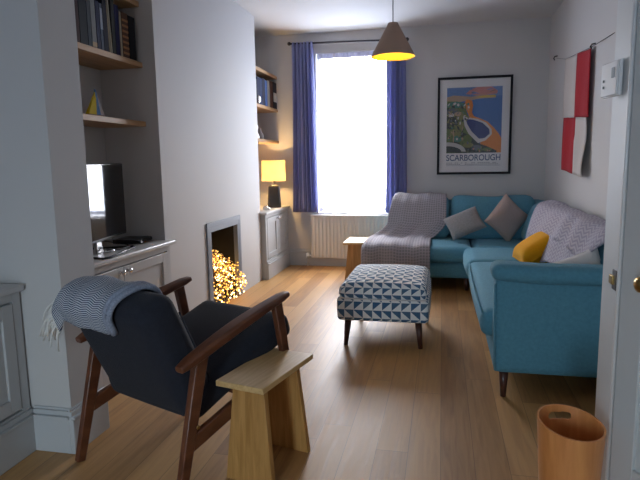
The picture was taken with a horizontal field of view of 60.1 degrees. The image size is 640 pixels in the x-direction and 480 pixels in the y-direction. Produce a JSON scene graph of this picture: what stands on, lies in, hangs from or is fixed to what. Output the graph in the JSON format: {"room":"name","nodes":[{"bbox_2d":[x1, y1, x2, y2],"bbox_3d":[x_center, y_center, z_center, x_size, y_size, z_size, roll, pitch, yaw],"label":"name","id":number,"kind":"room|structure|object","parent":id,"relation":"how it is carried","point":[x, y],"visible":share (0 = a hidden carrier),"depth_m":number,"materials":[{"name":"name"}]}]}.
{"room":"living room","nodes":[
{"label":"living room","id":0,"kind":"room"},
{"bbox_2d":[0,0,102,408],"bbox_3d":[-1.490,-0.446,2.543,0.750,2.820,0.245,1,8,12],"label":"wall","id":1,"kind":"structure","parent":0,"point":[46,245],"depth_m":2.43,"materials":[{"name":"paint"}]},
{"bbox_2d":[33,387,109,453],"bbox_3d":[-1.183,0.851,2.648,0.220,0.212,0.275,1,8,12],"label":"baseboard","id":2,"kind":"structure","parent":1,"relation":"attached to","point":[56,428],"depth_m":2.53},
{"bbox_2d":[79,65,111,241],"bbox_3d":[-1.839,-0.495,2.931,0.100,2.820,8.420,1,8,12],"label":"wall","id":3,"kind":"structure","parent":0,"point":[90,79],"depth_m":3.84,"materials":[{"name":"paint"}]},
{"bbox_2d":[77,42,142,69],"bbox_3d":[-1.535,-1.126,3.256,0.332,0.036,1.301,1,8,12],"label":"wall shelf","id":4,"kind":"object","parent":3,"relation":"attached to","point":[88,56],"visible":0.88,"depth_m":3.57,"materials":[{"name":"brown wood"}]},
{"bbox_2d":[74,0,79,41],"bbox_3d":[-1.517,-1.302,3.184,0.242,0.330,0.066,1,8,12],"label":"book","id":5,"kind":"object","parent":4,"relation":"on","point":[75,1],"visible":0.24,"depth_m":3.18,"materials":[{"name":"paper"}]},
{"bbox_2d":[77,0,87,44],"bbox_3d":[-1.502,-1.317,3.253,0.242,0.340,0.071,1,8,12],"label":"book","id":6,"kind":"object","parent":4,"relation":"on","point":[81,3],"visible":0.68,"depth_m":3.23,"materials":[{"name":"grey paper"}]},
{"bbox_2d":[85,0,92,46],"bbox_3d":[-1.490,-1.325,3.308,0.242,0.340,0.035,1,8,12],"label":"book","id":7,"kind":"object","parent":4,"relation":"on","point":[86,1],"visible":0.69,"depth_m":3.28,"materials":[{"name":"paper"}]},
{"bbox_2d":[89,0,97,47],"bbox_3d":[-1.480,-1.334,3.351,0.243,0.345,0.045,1,8,12],"label":"book","id":8,"kind":"object","parent":4,"relation":"on","point":[91,2],"visible":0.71,"depth_m":3.33,"materials":[{"name":"grey paper"}]},
{"bbox_2d":[94,0,101,49],"bbox_3d":[-1.470,-1.311,3.399,0.242,0.285,0.036,1,8,12],"label":"book","id":9,"kind":"object","parent":4,"relation":"on","point":[95,1],"visible":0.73,"depth_m":3.37,"materials":[{"name":"blue paper"}]},
{"bbox_2d":[98,3,103,49],"bbox_3d":[-1.462,-1.313,3.434,0.243,0.280,0.027,1,8,12],"label":"book","id":10,"kind":"object","parent":4,"relation":"on","point":[99,4],"visible":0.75,"depth_m":3.40,"materials":[{"name":"blue paper"}]},
{"bbox_2d":[96,0,108,51],"bbox_3d":[-1.454,-1.351,3.470,0.242,0.345,0.046,1,8,12],"label":"book","id":11,"kind":"object","parent":4,"relation":"on","point":[103,5],"visible":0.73,"depth_m":3.44,"materials":[{"name":"blue paper"}]},
{"bbox_2d":[105,0,110,51],"bbox_3d":[-1.448,-1.347,3.498,0.242,0.330,0.031,1,8,12],"label":"book","id":12,"kind":"object","parent":4,"relation":"on","point":[105,0],"visible":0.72,"depth_m":3.48,"materials":[{"name":"paper"}]},
{"bbox_2d":[106,0,112,52],"bbox_3d":[-1.444,-1.350,3.517,0.242,0.330,0.029,1,8,12],"label":"book","id":13,"kind":"object","parent":4,"relation":"on","point":[106,0],"visible":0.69,"depth_m":3.49,"materials":[{"name":"beige paper"}]},
{"bbox_2d":[108,0,116,53],"bbox_3d":[-1.435,-1.361,3.555,0.242,0.340,0.037,1,8,12],"label":"book","id":14,"kind":"object","parent":4,"relation":"on","point":[110,2],"visible":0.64,"depth_m":3.52,"materials":[{"name":"paper"}]},
{"bbox_2d":[114,4,120,55],"bbox_3d":[-1.425,-1.355,3.600,0.242,0.315,0.043,1,8,12],"label":"book","id":15,"kind":"object","parent":4,"relation":"on","point":[116,18],"visible":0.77,"depth_m":3.57,"materials":[{"name":"paper"}]},
{"bbox_2d":[118,11,122,55],"bbox_3d":[-1.417,-1.345,3.639,0.242,0.285,0.023,1,8,12],"label":"book","id":16,"kind":"object","parent":4,"relation":"on","point":[119,13],"visible":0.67,"depth_m":3.61,"materials":[{"name":"grey paper"}]},
{"bbox_2d":[120,11,129,58],"bbox_3d":[-1.405,-1.355,3.690,0.243,0.290,0.073,1,8,12],"label":"book","id":17,"kind":"object","parent":4,"relation":"on","point":[124,23],"visible":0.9,"depth_m":3.66,"materials":[{"name":"brown paper"}]},
{"bbox_2d":[127,15,136,60],"bbox_3d":[-1.387,-1.365,3.772,0.242,0.285,0.081,1,8,12],"label":"book","id":18,"kind":"object","parent":4,"relation":"on","point":[131,24],"visible":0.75,"depth_m":3.74,"materials":[{"name":"black paper"}]},
{"bbox_2d":[83,114,145,127],"bbox_3d":[-1.528,-0.728,3.312,0.332,0.036,1.301,1,8,12],"label":"wall shelf","id":19,"kind":"object","parent":3,"relation":"attached to","point":[89,120],"visible":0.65,"depth_m":3.60,"materials":[{"name":"brown wood"}]},
{"bbox_2d":[85,89,106,116],"bbox_3d":[-1.404,-0.854,3.446,0.044,0.170,0.178,1,8,12],"label":"ornament","id":20,"kind":"object","parent":19,"relation":"on","point":[94,108],"visible":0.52,"depth_m":3.44,"materials":[{"name":"yellow"}]},
{"bbox_2d":[113,0,138,8],"bbox_3d":[-1.542,-1.525,3.199,0.332,0.036,1.301,1,8,12],"label":"wall shelf","id":21,"kind":"object","parent":3,"relation":"attached to","point":[121,4],"visible":0.49,"depth_m":3.73,"materials":[{"name":"brown wood"}]},
{"bbox_2d":[256,66,276,79],"bbox_3d":[-0.813,-1.921,6.371,0.387,0.036,0.926,1,8,12],"label":"wall shelf","id":22,"kind":"object","parent":3,"relation":"attached to","point":[260,73],"visible":0.26,"depth_m":6.45,"materials":[{"name":"brown wood"}]},
{"bbox_2d":[257,103,277,112],"bbox_3d":[-0.806,-1.530,6.426,0.387,0.036,0.926,1,8,12],"label":"wall shelf","id":23,"kind":"object","parent":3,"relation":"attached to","point":[260,108],"visible":0.29,"depth_m":6.54,"materials":[{"name":"brown wood"}]},
{"bbox_2d":[256,76,259,103],"bbox_3d":[-0.778,-1.656,6.144,0.202,0.290,0.086,1,8,12],"label":"book","id":24,"kind":"object","parent":23,"relation":"on","point":[257,78],"visible":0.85,"depth_m":6.12,"materials":[{"name":"blue paper"}]},
{"bbox_2d":[259,78,262,104],"bbox_3d":[-0.759,-1.669,6.231,0.202,0.290,0.086,1,8,12],"label":"book","id":25,"kind":"object","parent":23,"relation":"on","point":[260,79],"visible":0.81,"depth_m":6.22,"materials":[{"name":"blue paper"}]},
{"bbox_2d":[262,78,264,105],"bbox_3d":[-0.739,-1.687,6.322,0.202,0.300,0.096,1,8,12],"label":"book","id":26,"kind":"object","parent":23,"relation":"on","point":[263,79],"visible":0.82,"depth_m":6.29,"materials":[{"name":"blue paper"}]},
{"bbox_2d":[265,80,267,105],"bbox_3d":[-0.719,-1.695,6.412,0.202,0.290,0.081,1,8,12],"label":"book","id":27,"kind":"object","parent":23,"relation":"on","point":[266,99],"visible":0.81,"depth_m":6.39,"materials":[{"name":"blue paper"}]},
{"bbox_2d":[266,80,269,106],"bbox_3d":[-0.699,-1.713,6.500,0.202,0.300,0.088,1,8,12],"label":"book","id":28,"kind":"object","parent":23,"relation":"on","point":[268,84],"visible":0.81,"depth_m":6.47,"materials":[{"name":"white paper"}]},
{"bbox_2d":[268,80,272,107],"bbox_3d":[-0.676,-1.733,6.606,0.202,0.310,0.118,1,8,12],"label":"book","id":29,"kind":"object","parent":23,"relation":"on","point":[270,82],"visible":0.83,"depth_m":6.58,"materials":[{"name":"brown paper"}]},
{"bbox_2d":[273,82,276,108],"bbox_3d":[-0.644,-1.754,6.746,0.203,0.310,0.138,1,8,12],"label":"book","id":30,"kind":"object","parent":23,"relation":"on","point":[274,84],"visible":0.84,"depth_m":6.71,"materials":[{"name":"black paper"}]},
{"bbox_2d":[258,138,278,143],"bbox_3d":[-0.800,-1.154,6.479,0.387,0.036,0.926,1,8,12],"label":"wall shelf","id":31,"kind":"object","parent":3,"relation":"attached to","point":[260,141],"visible":0.29,"depth_m":6.51,"materials":[{"name":"brown wood"}]},
{"bbox_2d":[258,128,263,138],"bbox_3d":[-0.698,-1.230,6.410,0.092,0.130,0.091,1,8,12],"label":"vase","id":32,"kind":"object","parent":31,"relation":"on","point":[260,133],"visible":0.65,"depth_m":6.39,"materials":[{"name":"grey ceramic"}]},
{"bbox_2d":[100,0,261,313],"bbox_3d":[-1.110,-0.801,5.001,0.430,2.820,2.160,1,8,12],"label":"wall","id":33,"kind":"structure","parent":0,"point":[194,163],"depth_m":4.37,"materials":[{"name":"paint"}]},
{"bbox_2d":[206,215,242,301],"bbox_3d":[-1.069,0.198,5.166,0.422,0.795,0.795,1,8,12],"label":"fireplace","id":34,"kind":"object","parent":33,"relation":"attached to","point":[223,236],"visible":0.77,"depth_m":5.45,"materials":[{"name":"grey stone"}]},
{"bbox_2d":[213,268,215,291],"bbox_3d":[-0.988,0.379,5.168,0.109,0.380,0.063,6,10,39],"label":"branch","id":35,"kind":"object","parent":34,"relation":"in","point":[214,274],"visible":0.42,"depth_m":5.18,"materials":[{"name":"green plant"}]},
{"bbox_2d":[219,266,226,295],"bbox_3d":[-0.948,0.391,5.373,0.054,0.303,0.118,1,8,12],"label":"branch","id":36,"kind":"object","parent":34,"relation":"in","point":[223,266],"visible":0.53,"depth_m":5.36,"materials":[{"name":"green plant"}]},
{"bbox_2d":[212,249,246,302],"bbox_3d":[-0.961,0.271,5.204,0.360,0.623,0.732,1,8,12],"label":"fairy lights","id":37,"kind":"object","parent":34,"relation":"in","point":[220,260],"visible":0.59,"depth_m":5.21,"materials":[{"name":"yellow"}]},
{"bbox_2d":[0,265,596,479],"bbox_3d":[-0.031,0.955,2.820,3.720,0.080,8.770,1,8,12],"label":"floor","id":38,"kind":"structure","parent":0,"point":[379,406],"depth_m":2.91,"materials":[{"name":"brown wood"}]},
{"bbox_2d":[0,283,35,475],"bbox_3d":[-1.725,0.671,1.938,0.575,0.785,1.316,1,8,12],"label":"base cabinet","id":39,"kind":"object","parent":38,"relation":"on","point":[17,431],"visible":1,"depth_m":2.43,"materials":[{"name":"paint"}]},
{"bbox_2d":[0,283,23,297],"bbox_3d":[-1.732,0.298,1.885,0.575,0.030,1.316,1,8,12],"label":"countertop","id":40,"kind":"structure","parent":39,"relation":"on","point":[5,289],"depth_m":2.40,"materials":[{"name":"paint"}]},
{"bbox_2d":[92,239,175,386],"bbox_3d":[-1.421,0.461,3.487,0.501,0.757,1.331,1,8,12],"label":"base cabinet","id":41,"kind":"object","parent":38,"relation":"on","point":[150,262],"visible":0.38,"depth_m":3.64,"materials":[{"name":"paint"}]},
{"bbox_2d":[92,239,175,268],"bbox_3d":[-1.430,0.101,3.437,0.495,0.030,1.331,1,8,12],"label":"countertop","id":42,"kind":"structure","parent":41,"relation":"on","point":[151,245],"depth_m":3.58,"materials":[{"name":"paint"}]},
{"bbox_2d":[86,163,135,259],"bbox_3d":[-1.360,-0.201,3.476,0.301,0.556,0.923,-2,8,-4],"label":"television","id":43,"kind":"object","parent":42,"relation":"on","point":[105,180],"visible":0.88,"depth_m":3.49,"materials":[{"name":"black plastic"}]},
{"bbox_2d":[113,236,151,243],"bbox_3d":[-1.322,-0.002,3.913,0.203,0.028,0.200,0,8,7],"label":"media box","id":44,"kind":"object","parent":42,"relation":"on","point":[126,239],"visible":1,"depth_m":3.83,"materials":[{"name":"black plastic"}]},
{"bbox_2d":[75,276,289,479],"bbox_3d":[-0.597,0.555,2.515,0.718,0.823,0.843,5,10,35],"label":"armchair","id":45,"kind":"object","parent":38,"relation":"on","point":[161,357],"visible":0.87,"depth_m":2.23,"materials":[{"name":"black fabric"}]},
{"bbox_2d":[39,275,162,351],"bbox_3d":[-0.896,0.313,2.294,0.534,0.345,0.291,5,10,35],"label":"throw","id":46,"kind":"object","parent":45,"relation":"on","point":[86,302],"visible":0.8,"depth_m":2.18,"materials":[{"name":"fabric"}]},
{"bbox_2d":[109,300,289,417],"bbox_3d":[-0.548,0.521,2.582,0.578,0.312,0.670,5,10,35],"label":"seat cushion","id":47,"kind":"object","parent":45,"relation":"on","point":[208,317],"depth_m":2.45,"materials":[{"name":"grey fabric"}]},
{"bbox_2d":[216,348,312,479],"bbox_3d":[-0.221,0.756,2.386,0.224,0.442,0.430,3,9,26],"label":"side table","id":48,"kind":"object","parent":38,"relation":"on","point":[268,408],"visible":0.94,"depth_m":2.28,"materials":[{"name":"brown wood"}]},
{"bbox_2d":[259,205,289,279],"bbox_3d":[-0.721,0.005,6.605,0.521,0.762,0.956,1,8,12],"label":"base cabinet","id":49,"kind":"object","parent":38,"relation":"on","point":[275,251],"visible":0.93,"depth_m":6.43,"materials":[{"name":"paint"}]},
{"bbox_2d":[259,205,289,214],"bbox_3d":[-0.730,-0.357,6.554,0.515,0.030,0.956,1,8,12],"label":"countertop","id":50,"kind":"structure","parent":49,"relation":"on","point":[262,212],"depth_m":6.41,"materials":[{"name":"paint"}]},
{"bbox_2d":[261,160,285,207],"bbox_3d":[-0.558,-0.678,6.686,0.292,0.562,0.292,-2,8,-5],"label":"table lamp","id":51,"kind":"object","parent":50,"relation":"on","point":[271,170],"visible":0.98,"depth_m":6.58,"materials":[{"name":"yellow fabric"}]},
{"bbox_2d":[343,237,367,279],"bbox_3d":[0.411,0.213,6.167,0.235,0.435,0.460,1,8,12],"label":"side table","id":52,"kind":"object","parent":38,"relation":"on","point":[354,244],"visible":0.67,"depth_m":6.01,"materials":[{"name":"brown wood"}]},
{"bbox_2d":[337,264,430,348],"bbox_3d":[0.513,0.461,4.213,0.652,0.492,0.841,1,8,12],"label":"footstool","id":53,"kind":"object","parent":38,"relation":"on","point":[371,292],"visible":1,"depth_m":3.84,"materials":[{"name":"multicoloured fabric"}]},
{"bbox_2d":[430,195,603,396],"bbox_3d":[1.214,0.165,4.733,1.900,0.904,3.686,1,8,12],"label":"sofa","id":54,"kind":"object","parent":38,"relation":"on","point":[534,318],"visible":0.52,"depth_m":2.93,"materials":[{"name":"teal fabric"}]},
{"bbox_2d":[361,192,446,270],"bbox_3d":[0.946,-0.100,6.038,0.841,0.798,1.253,1,8,12],"label":"throw","id":55,"kind":"object","parent":54,"relation":"on","point":[414,220],"visible":0.94,"depth_m":5.98,"materials":[{"name":"grey fabric"}]},
{"bbox_2d":[434,198,449,237],"bbox_3d":[1.126,-0.262,6.199,0.630,0.462,0.384,1,8,12],"label":"cushion","id":56,"kind":"object","parent":54,"relation":"on","point":[444,233],"depth_m":6.03,"materials":[{"name":"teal fabric"}]},
{"bbox_2d":[430,236,470,262],"bbox_3d":[1.056,0.085,5.939,1.075,0.190,0.953,1,8,12],"label":"seat cushion","id":57,"kind":"object","parent":54,"relation":"on","point":[443,249],"depth_m":5.45,"materials":[{"name":"teal fabric"}]},
{"bbox_2d":[443,206,486,240],"bbox_3d":[1.499,-0.175,5.746,0.417,0.339,0.220,-1,8,3],"label":"cushion","id":58,"kind":"object","parent":54,"relation":"on","point":[468,221],"visible":1,"depth_m":5.68,"materials":[{"name":"grey fabric"}]},
{"bbox_2d":[468,262,493,335],"bbox_3d":[1.448,0.370,3.817,0.778,0.194,1.595,1,8,12],"label":"seat cushion","id":59,"kind":"object","parent":54,"relation":"on","point":[481,281],"depth_m":3.60,"materials":[{"name":"teal fabric"}]},
{"bbox_2d":[463,248,517,276],"bbox_3d":[1.698,0.207,4.974,0.793,0.204,0.775,1,8,12],"label":"seat cushion","id":60,"kind":"object","parent":54,"relation":"on","point":[470,255],"depth_m":4.88,"materials":[{"name":"teal fabric"}]},
{"bbox_2d":[450,195,534,238],"bbox_3d":[1.876,-0.252,6.034,0.885,0.464,0.384,1,8,12],"label":"cushion","id":61,"kind":"object","parent":54,"relation":"on","point":[484,205],"depth_m":5.96,"materials":[{"name":"teal fabric"}]},
{"bbox_2d":[469,239,522,247],"bbox_3d":[1.923,0.094,5.772,0.670,0.184,0.885,1,8,12],"label":"seat cushion","id":62,"kind":"object","parent":54,"relation":"on","point":[473,243],"depth_m":5.61,"materials":[{"name":"teal fabric"}]},
{"bbox_2d":[484,193,526,240],"bbox_3d":[1.918,-0.221,5.678,0.522,0.523,0.155,-3,8,-14],"label":"cushion","id":63,"kind":"object","parent":54,"relation":"on","point":[507,217],"visible":0.97,"depth_m":5.61,"materials":[{"name":"beige fabric"}]},
{"bbox_2d":[512,231,548,262],"bbox_3d":[1.702,0.078,4.342,0.305,0.274,0.336,0,8,5],"label":"cushion","id":64,"kind":"object","parent":54,"relation":"on","point":[531,249],"visible":0.5,"depth_m":4.23,"materials":[{"name":"yellow fabric"}]},
{"bbox_2d":[521,202,539,239],"bbox_3d":[2.168,-0.165,5.460,0.296,0.432,0.670,1,8,12],"label":"cushion","id":65,"kind":"object","parent":54,"relation":"on","point":[524,227],"depth_m":5.54,"materials":[{"name":"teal fabric"}]},
{"bbox_2d":[525,200,605,262],"bbox_3d":[1.799,-0.009,4.101,0.439,0.446,2.331,1,8,12],"label":"throw","id":66,"kind":"object","parent":54,"relation":"on","point":[571,231],"visible":0.64,"depth_m":3.86,"materials":[{"name":"grey fabric"}]},
{"bbox_2d":[554,248,600,263],"bbox_3d":[1.400,0.254,3.136,0.524,0.440,0.161,1,8,16],"label":"cushion","id":67,"kind":"object","parent":54,"relation":"on","point":[586,257],"visible":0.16,"depth_m":3.08,"materials":[{"name":"beige fabric"}]},
{"bbox_2d":[598,244,603,263],"bbox_3d":[1.736,0.122,3.503,0.296,0.428,1.120,1,8,12],"label":"cushion","id":68,"kind":"object","parent":54,"relation":"on","point":[600,249],"depth_m":3.11,"materials":[{"name":"teal fabric"}]},
{"bbox_2d":[537,404,605,479],"bbox_3d":[0.888,0.819,1.977,0.225,0.394,0.225,-5,9,-25],"label":"waste bin","id":69,"kind":"object","parent":38,"relation":"on","point":[572,448],"visible":1,"depth_m":1.92,"materials":[{"name":"brown wood"}]},
{"bbox_2d":[233,0,563,36],"bbox_3d":[-0.079,-1.916,2.413,3.720,0.080,8.770,1,8,12],"label":"ceiling","id":70,"kind":"structure","parent":0,"point":[271,17],"depth_m":5.76,"materials":[{"name":"paint"}]},
{"bbox_2d":[371,0,414,60],"bbox_3d":[0.525,-1.716,3.979,0.321,0.775,0.321,1,8,12],"label":"pendant lamp","id":71,"kind":"object","parent":70,"relation":"hanging from","point":[393,45],"visible":1,"depth_m":3.95,"materials":[{"name":"metal"}]},
{"bbox_2d":[255,17,550,249],"bbox_3d":[0.856,-1.080,6.734,3.720,2.820,0.250,1,8,12],"label":"wall","id":72,"kind":"structure","parent":0,"point":[520,48],"depth_m":6.41,"materials":[{"name":"paint"}]},
{"bbox_2d":[290,248,346,265],"bbox_3d":[1.094,0.234,6.728,3.015,0.212,0.030,1,8,12],"label":"baseboard","id":73,"kind":"structure","parent":72,"relation":"attached to","point":[297,256],"depth_m":6.99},
{"bbox_2d":[306,214,387,265],"bbox_3d":[0.341,0.013,6.817,1.064,0.647,0.071,1,8,12],"label":"radiator","id":74,"kind":"object","parent":72,"relation":"attached to","point":[328,232],"visible":0.62,"depth_m":6.81,"materials":[{"name":"metal"}]},
{"bbox_2d":[310,214,387,215],"bbox_3d":[0.370,-0.301,6.765,0.994,0.012,0.071,1,8,12],"label":"grille","id":75,"kind":"object","parent":74,"relation":"attached to","point":[312,214],"depth_m":6.74,"materials":[{"name":"metal"}]},
{"bbox_2d":[287,37,408,45],"bbox_3d":[0.320,-2.314,6.478,1.434,0.077,0.127,1,8,12],"label":"pole","id":76,"kind":"object","parent":72,"relation":"attached to","point":[407,38],"visible":0.61,"depth_m":6.44,"materials":[{"name":"brown metal"}]},
{"bbox_2d":[291,41,318,212],"bbox_3d":[-0.192,-1.341,6.690,0.329,2.015,0.092,1,8,12],"label":"curtain","id":77,"kind":"object","parent":76,"relation":"hanging from","point":[305,171],"visible":1,"depth_m":6.68,"materials":[{"name":"blue fabric"}]},
{"bbox_2d":[385,60,406,212],"bbox_3d":[0.890,-1.294,6.459,0.253,1.960,0.089,1,8,12],"label":"curtain","id":78,"kind":"object","parent":76,"relation":"hanging from","point":[396,113],"visible":0.78,"depth_m":6.45,"materials":[{"name":"blue fabric"}]},
{"bbox_2d":[318,59,388,214],"bbox_3d":[0.414,-1.278,6.762,0.880,1.940,0.190,1,8,12],"label":"window","id":79,"kind":"structure","parent":72,"relation":"in","point":[319,60],"depth_m":6.86,"materials":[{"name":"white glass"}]},
{"bbox_2d":[317,51,385,211],"bbox_3d":[0.400,-1.295,6.695,0.860,1.917,0.012,1,8,12],"label":"curtain","id":80,"kind":"object","parent":79,"relation":"hanging from","point":[362,53],"visible":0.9,"depth_m":6.66,"materials":[{"name":"white fabric"}]},
{"bbox_2d":[437,74,512,174],"bbox_3d":[1.768,-1.310,6.352,0.824,1.103,0.030,1,8,12],"label":"framed poster","id":81,"kind":"object","parent":72,"relation":"attached to","point":[474,118],"visible":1,"depth_m":6.35,"materials":[{"name":"paper"}]},
{"bbox_2d":[446,162,495,164],"bbox_3d":[1.762,-0.887,6.417,0.581,0.023,0.001,1,8,12],"label":"text","id":82,"kind":"object","parent":81,"relation":"on","point":[447,163],"depth_m":6.42},
{"bbox_2d":[446,86,502,152],"bbox_3d":[1.765,-1.373,6.345,0.610,0.740,0.002,1,8,12],"label":"print","id":83,"kind":"object","parent":81,"relation":"attached to","point":[474,114],"depth_m":6.34,"materials":[{"name":"paper"}]},
{"bbox_2d":[544,0,617,219],"bbox_3d":[1.697,-0.445,2.156,0.100,2.820,8.420,1,8,12],"label":"wall","id":84,"kind":"structure","parent":0,"point":[576,24],"depth_m":4.54,"materials":[{"name":"paint"}]},
{"bbox_2d":[553,32,614,176],"bbox_3d":[2.207,-1.162,4.808,0.069,1.198,2.006,1,8,12],"label":"wall hanging","id":85,"kind":"object","parent":84,"relation":"attached to","point":[577,66],"depth_m":4.72,"materials":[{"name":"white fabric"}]},
{"bbox_2d":[595,0,638,479],"bbox_3d":[1.301,-0.399,1.876,0.552,2.820,0.200,1,8,12],"label":"door frame","id":86,"kind":"structure","parent":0,"point":[627,11],"depth_m":1.96,"materials":[{"name":"paint"}]},
{"bbox_2d":[601,58,623,98],"bbox_3d":[1.023,-0.565,1.945,0.023,0.122,0.123,-1,8,3],"label":"thermostat","id":87,"kind":"object","parent":86,"relation":"attached to","point":[612,72],"visible":1,"depth_m":1.92,"materials":[{"name":"white plastic"}]},
{"bbox_2d":[609,0,639,479],"bbox_3d":[1.079,-0.317,1.450,0.111,2.775,0.775,-2,8,-10],"label":"door","id":88,"kind":"structure","parent":86,"relation":"in","point":[625,447],"depth_m":1.87,"materials":[{"name":"white wood"}]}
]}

